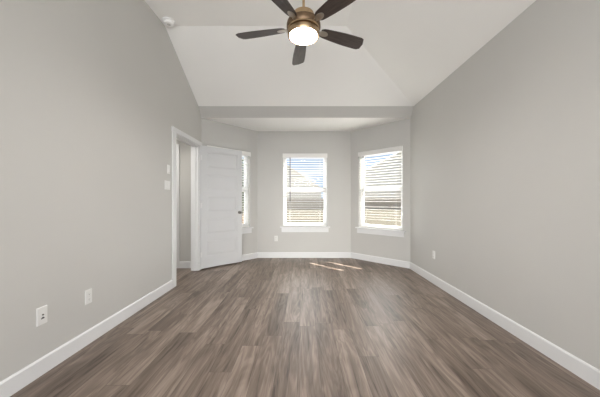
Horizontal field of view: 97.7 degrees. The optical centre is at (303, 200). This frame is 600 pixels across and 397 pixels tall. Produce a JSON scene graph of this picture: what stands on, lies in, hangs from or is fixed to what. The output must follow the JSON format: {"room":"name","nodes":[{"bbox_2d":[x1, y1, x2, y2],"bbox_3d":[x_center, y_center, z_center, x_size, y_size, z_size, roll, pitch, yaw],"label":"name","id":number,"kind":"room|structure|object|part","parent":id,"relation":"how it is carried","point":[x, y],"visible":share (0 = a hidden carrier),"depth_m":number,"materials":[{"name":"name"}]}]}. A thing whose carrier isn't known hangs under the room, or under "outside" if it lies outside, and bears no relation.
{"room":"empty bedroom","nodes":[
{"label":"empty bedroom","id":0,"kind":"room"},
{"bbox_2d":[0,0,200,381],"bbox_3d":[-2.150,-0.670,1.080,0.150,4.080,8.560,0,0,0],"label":"wall","id":1,"kind":"structure","parent":0,"point":[92,92],"depth_m":2.43,"materials":[{"name":"paint"}]},
{"bbox_2d":[36,305,46,326],"bbox_3d":[-2.068,0.907,2.072,0.014,0.142,0.086,0,0,0],"label":"plate","id":2,"kind":"object","parent":1,"relation":"attached to","point":[41,313],"visible":1,"depth_m":2.06,"materials":[{"name":"plastic"}]},
{"bbox_2d":[0,280,172,396],"bbox_3d":[-2.067,1.302,0.455,0.016,0.135,7.310,0,0,0],"label":"baseboard","id":3,"kind":"structure","parent":1,"relation":"attached to","point":[12,384],"depth_m":2.31,"materials":[{"name":"wood"}]},
{"bbox_2d":[85,288,91,304],"bbox_3d":[-2.069,0.920,2.520,0.012,0.138,0.078,0,0,0],"label":"wall outlet","id":4,"kind":"object","parent":1,"relation":"attached to","point":[88,293],"visible":1,"depth_m":2.51,"materials":[{"name":"plastic"}]},
{"bbox_2d":[165,180,169,189],"bbox_3d":[-2.067,-0.240,3.975,0.015,0.135,0.150,0,0,0],"label":"light switch","id":5,"kind":"object","parent":1,"relation":"attached to","point":[167,183],"visible":1,"depth_m":3.97,"materials":[{"name":"plastic"}]},
{"bbox_2d":[171,126,201,287],"bbox_3d":[-2.063,0.098,4.696,0.023,2.545,1.192,0,0,0],"label":"trim","id":6,"kind":"structure","parent":1,"relation":"attached to","point":[174,130],"depth_m":4.16,"materials":[{"name":"wood"}]},
{"bbox_2d":[176,134,198,270],"bbox_3d":[-2.150,0.138,4.697,0.150,2.465,0.945,0,0,0],"label":"trim","id":7,"kind":"structure","parent":1,"relation":"attached to","point":[194,147],"depth_m":5.15,"materials":[{"name":"wood"}]},
{"bbox_2d":[200,145,241,268],"bbox_3d":[-1.728,0.119,5.497,0.926,2.442,0.171,0,0,-42],"label":"door","id":8,"kind":"structure","parent":1,"relation":"in","point":[220,168],"depth_m":5.46,"materials":[{"name":"wood"}]},
{"bbox_2d":[176,139,190,260],"bbox_3d":[-2.913,-0.005,5.420,1.375,2.750,0.120,0,0,0],"label":"wall","id":9,"kind":"structure","parent":0,"point":[185,150],"depth_m":5.36,"materials":[{"name":"paint"}]},
{"bbox_2d":[176,144,179,267],"bbox_3d":[-3.053,0.105,5.348,1.015,2.530,0.024,0,0,0],"label":"trim","id":10,"kind":"structure","parent":9,"relation":"attached to","point":[177,145],"depth_m":5.34,"materials":[{"name":"wood"}]},
{"bbox_2d":[179,261,190,267],"bbox_3d":[-2.385,1.302,5.352,0.320,0.135,0.016,0,0,0],"label":"baseboard","id":11,"kind":"structure","parent":9,"relation":"attached to","point":[182,264],"depth_m":5.34,"materials":[{"name":"wood"}]},
{"bbox_2d":[201,118,256,254],"bbox_3d":[-1.653,-0.230,5.861,0.150,3.200,1.516,0,0,43],"label":"wall","id":12,"kind":"structure","parent":0,"point":[213,133],"depth_m":6.07,"materials":[{"name":"paint"}]},
{"bbox_2d":[207,145,250,226],"bbox_3d":[-1.646,-0.267,5.791,0.094,1.752,1.073,0,0,43],"label":"window blind","id":13,"kind":"object","parent":12,"relation":"attached to","point":[244,153],"visible":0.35,"depth_m":6.09,"materials":[{"name":"plastic"}]},
{"bbox_2d":[202,252,257,268],"bbox_3d":[-1.593,1.302,5.804,0.017,0.135,1.396,0,0,43],"label":"baseboard","id":14,"kind":"structure","parent":12,"relation":"attached to","point":[251,255],"depth_m":6.13,"materials":[{"name":"wood"}]},
{"bbox_2d":[242,155,253,233],"bbox_3d":[-1.667,-0.193,5.810,0.190,1.885,1.197,0,0,43],"label":"window","id":15,"kind":"structure","parent":12,"relation":"in","point":[247,229],"depth_m":6.19,"materials":[{"name":"plastic"}]},
{"bbox_3d":[-1.726,-0.692,5.865,0.025,0.796,0.967,0,0,43],"label":"sash","id":16,"kind":"part","parent":15,"relation":"part of","materials":[{"name":"plastic"}]},
{"bbox_3d":[-1.712,0.162,5.853,0.025,0.816,0.967,0,0,43],"label":"sash","id":17,"kind":"part","parent":15,"relation":"part of","materials":[{"name":"plastic"}]},
{"bbox_3d":[-1.714,-0.260,5.855,0.060,1.750,1.057,0,0,43],"label":"frame","id":18,"kind":"part","parent":15,"relation":"part of","materials":[{"name":"plastic"}]},
{"bbox_2d":[242,160,243,223],"bbox_3d":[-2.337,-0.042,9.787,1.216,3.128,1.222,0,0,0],"label":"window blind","id":19,"kind":"object","parent":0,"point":[242,160],"visible":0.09,"depth_m":9.61,"materials":[{"name":"white plastic"}]},
{"bbox_2d":[257,131,350,251],"bbox_3d":[0.006,-0.230,6.395,2.376,3.200,0.150,0,0,0],"label":"wall","id":20,"kind":"structure","parent":0,"point":[271,145],"depth_m":6.32,"materials":[{"name":"paint"}]},
{"bbox_2d":[258,252,350,257],"bbox_3d":[0.006,1.302,6.312,2.256,0.135,0.016,0,0,0],"label":"baseboard","id":21,"kind":"structure","parent":20,"relation":"attached to","point":[260,254],"depth_m":6.30,"materials":[{"name":"wood"}]},
{"bbox_2d":[280,159,329,231],"bbox_3d":[0.025,-0.193,6.370,1.201,1.885,0.190,0,0,0],"label":"window","id":22,"kind":"structure","parent":20,"relation":"in","point":[284,229],"depth_m":6.41,"materials":[{"name":"plastic"}]},
{"bbox_2d":[283,153,326,225],"bbox_3d":[0.025,-0.267,6.342,1.077,1.752,0.094,0,0,0],"label":"window blind","id":23,"kind":"object","parent":22,"relation":"attached to","point":[285,155],"visible":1,"depth_m":6.34,"materials":[{"name":"plastic"}]},
{"bbox_3d":[0.025,0.597,6.361,1.049,0.024,0.050,0,0,0],"label":"rail","id":24,"kind":"part","parent":23,"relation":"part of","materials":[{"name":"white plastic"}]},
{"bbox_3d":[0.025,0.628,6.340,1.201,0.026,0.130,0,0,0],"label":"sill","id":25,"kind":"part","parent":22,"relation":"part of","materials":[{"name":"wood"}]},
{"bbox_3d":[0.025,-0.692,6.450,0.971,0.796,0.025,0,0,0],"label":"sash","id":26,"kind":"part","parent":22,"relation":"part of","materials":[{"name":"plastic"}]},
{"bbox_3d":[0.025,-0.270,6.435,0.971,0.048,0.040,0,0,0],"label":"meeting rail","id":27,"kind":"part","parent":22,"relation":"part of","materials":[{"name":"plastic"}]},
{"bbox_3d":[0.025,0.162,6.433,0.971,0.816,0.025,0,0,0],"label":"sash","id":28,"kind":"part","parent":22,"relation":"part of","materials":[{"name":"plastic"}]},
{"bbox_2d":[10,258,599,396],"bbox_3d":[-0.600,1.430,1.675,6.000,0.120,9.750,0,0,0],"label":"floor","id":29,"kind":"structure","parent":0,"point":[257,327],"depth_m":2.47,"materials":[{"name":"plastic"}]},
{"bbox_2d":[199,106,413,117],"bbox_3d":[0.025,-1.880,5.218,4.450,0.400,0.135,0,0,0],"label":"wall header","id":30,"kind":"structure","parent":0,"point":[205,111],"depth_m":5.21,"materials":[{"name":"paint"}]},
{"bbox_2d":[204,118,408,130],"bbox_3d":[0.050,-1.730,5.893,4.500,0.100,1.215,0,0,0],"label":"ceiling","id":31,"kind":"structure","parent":0,"point":[256,124],"depth_m":5.68,"materials":[{"name":"paint"}]},
{"bbox_2d":[145,0,535,105],"bbox_3d":[-0.018,-2.297,0.975,4.353,0.865,8.350,0,0,0],"label":"ceiling","id":32,"kind":"structure","parent":0,"point":[408,48],"depth_m":4.07,"materials":[{"name":"paint"}]},
{"bbox_2d":[162,17,175,26],"bbox_3d":[-1.962,-2.582,3.800,0.180,0.057,0.180,0,0,0],"label":"smoke detector","id":33,"kind":"object","parent":32,"relation":"attached to","point":[167,21],"visible":1,"depth_m":3.76,"materials":[{"name":"plastic"}]},
{"bbox_2d":[236,0,363,64],"bbox_3d":[-0.029,-2.090,2.582,1.320,1.040,1.311,0,0,0],"label":"ceiling fan","id":34,"kind":"object","parent":32,"relation":"hanging from","point":[303,26],"visible":1,"depth_m":2.50,"materials":[{"name":"brown wood"}]},
{"bbox_3d":[-0.432,-1.687,2.641,0.505,0.038,0.148,0,0,12],"label":"blade","id":35,"kind":"part","parent":34,"relation":"part of","materials":[{"name":"brown wood"}]},
{"bbox_3d":[-0.223,-1.687,2.171,0.148,0.038,0.505,0,0,30],"label":"blade","id":36,"kind":"part","parent":34,"relation":"part of","materials":[{"name":"brown wood"}]},
{"bbox_3d":[-0.050,-1.687,2.985,0.148,0.038,0.505,0,0,-6],"label":"blade","id":37,"kind":"part","parent":34,"relation":"part of","materials":[{"name":"brown wood"}]},
{"bbox_3d":[-0.004,-1.594,2.550,0.260,0.046,0.260,0,0,0],"label":"lamp shade","id":38,"kind":"part","parent":34,"relation":"part of","materials":[{"name":"white glass"}]},
{"bbox_3d":[0.289,-1.687,2.225,0.148,0.038,0.505,0,0,-42],"label":"blade","id":39,"kind":"part","parent":34,"relation":"part of","materials":[{"name":"brown wood"}]},
{"bbox_3d":[0.396,-1.687,2.728,0.505,0.038,0.148,0,0,-24],"label":"blade","id":40,"kind":"part","parent":34,"relation":"part of","materials":[{"name":"brown wood"}]},
{"bbox_2d":[351,118,409,261],"bbox_3d":[1.699,-0.230,5.868,1.558,3.200,0.150,0,0,45],"label":"wall","id":41,"kind":"structure","parent":0,"point":[397,133],"depth_m":5.76,"materials":[{"name":"paint"}]},
{"bbox_2d":[355,151,405,236],"bbox_3d":[1.699,-0.193,5.833,1.197,1.885,0.190,0,0,45],"label":"window","id":42,"kind":"structure","parent":41,"relation":"in","point":[396,233],"depth_m":5.83,"materials":[{"name":"plastic"}]},
{"bbox_2d":[358,146,402,229],"bbox_3d":[1.679,-0.267,5.813,1.073,1.752,0.094,0,0,45],"label":"window blind","id":43,"kind":"object","parent":42,"relation":"attached to","point":[397,148],"visible":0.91,"depth_m":5.79,"materials":[{"name":"plastic"}]},
{"bbox_3d":[1.693,0.597,5.826,1.045,0.024,0.050,0,0,45],"label":"rail","id":44,"kind":"part","parent":43,"relation":"part of","materials":[{"name":"white plastic"}]},
{"bbox_3d":[1.678,0.628,5.811,1.197,0.026,0.130,0,0,45],"label":"sill","id":45,"kind":"part","parent":42,"relation":"part of","materials":[{"name":"wood"}]},
{"bbox_3d":[1.756,-0.692,5.890,0.967,0.796,0.025,0,0,45],"label":"sash","id":46,"kind":"part","parent":42,"relation":"part of","materials":[{"name":"plastic"}]},
{"bbox_3d":[1.745,-0.270,5.879,0.967,0.048,0.040,0,0,45],"label":"meeting rail","id":47,"kind":"part","parent":42,"relation":"part of","materials":[{"name":"plastic"}]},
{"bbox_3d":[1.743,0.162,5.877,0.967,0.816,0.025,0,0,45],"label":"sash","id":48,"kind":"part","parent":42,"relation":"part of","materials":[{"name":"plastic"}]},
{"bbox_2d":[351,252,409,268],"bbox_3d":[1.640,1.302,5.809,1.438,0.135,0.017,0,0,45],"label":"baseboard","id":49,"kind":"structure","parent":41,"relation":"attached to","point":[405,264],"depth_m":5.74,"materials":[{"name":"wood"}]},
{"bbox_2d":[410,0,599,369],"bbox_3d":[2.233,-0.330,1.100,0.150,3.400,8.600,0,0,0],"label":"wall","id":50,"kind":"structure","parent":0,"point":[505,149],"depth_m":2.59,"materials":[{"name":"paint"}]},
{"bbox_2d":[410,262,599,389],"bbox_3d":[2.150,1.302,1.055,0.016,0.135,8.510,0,0,0],"label":"baseboard","id":51,"kind":"structure","parent":50,"relation":"attached to","point":[590,374],"depth_m":2.52,"materials":[{"name":"wood"}]},
{"label":"outside","id":52,"kind":"structure","parent":0,"visible":0},
{"bbox_2d":[243,209,400,225],"bbox_3d":[0.000,1.570,48.450,120.000,0.100,83.100,0,0,0],"label":"ground","id":53,"kind":"structure","parent":52,"point":[391,216],"depth_m":25.70,"materials":[{"name":"beige plant"}]},
{"bbox_2d":[286,165,320,206],"bbox_3d":[-6.000,-3.874,61.985,19.900,10.788,14.630,0,0,0],"label":"house","id":54,"kind":"structure","parent":53,"relation":"on","point":[288,172],"depth_m":55.00,"materials":[{"name":"beige"}]},
{"bbox_2d":[242,198,400,209],"bbox_3d":[4.018,0.525,45.964,64.035,1.990,0.108,0,0,0],"label":"fence","id":55,"kind":"object","parent":53,"relation":"on","point":[368,205],"visible":0.21,"depth_m":46.00,"materials":[{"name":"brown wood"}]},
{"bbox_3d":[4.000,1.125,45.977,64.000,0.090,0.045,0,0,0],"label":"rail","id":56,"kind":"part","parent":55,"relation":"part of","materials":[{"name":"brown wood"}]},
{"bbox_3d":[4.000,-0.305,45.977,64.000,0.090,0.045,0,0,0],"label":"rail","id":57,"kind":"part","parent":55,"relation":"part of","materials":[{"name":"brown wood"}]},
{"bbox_3d":[4.000,0.395,45.977,64.000,0.090,0.045,0,0,0],"label":"rail","id":58,"kind":"part","parent":55,"relation":"part of","materials":[{"name":"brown wood"}]},
{"bbox_2d":[364,151,400,208],"bbox_3d":[20.000,-4.395,56.985,18.700,11.830,14.630,0,0,0],"label":"house","id":59,"kind":"structure","parent":53,"relation":"on","point":[382,164],"depth_m":50.00,"materials":[{"name":"beige"}]}
]}

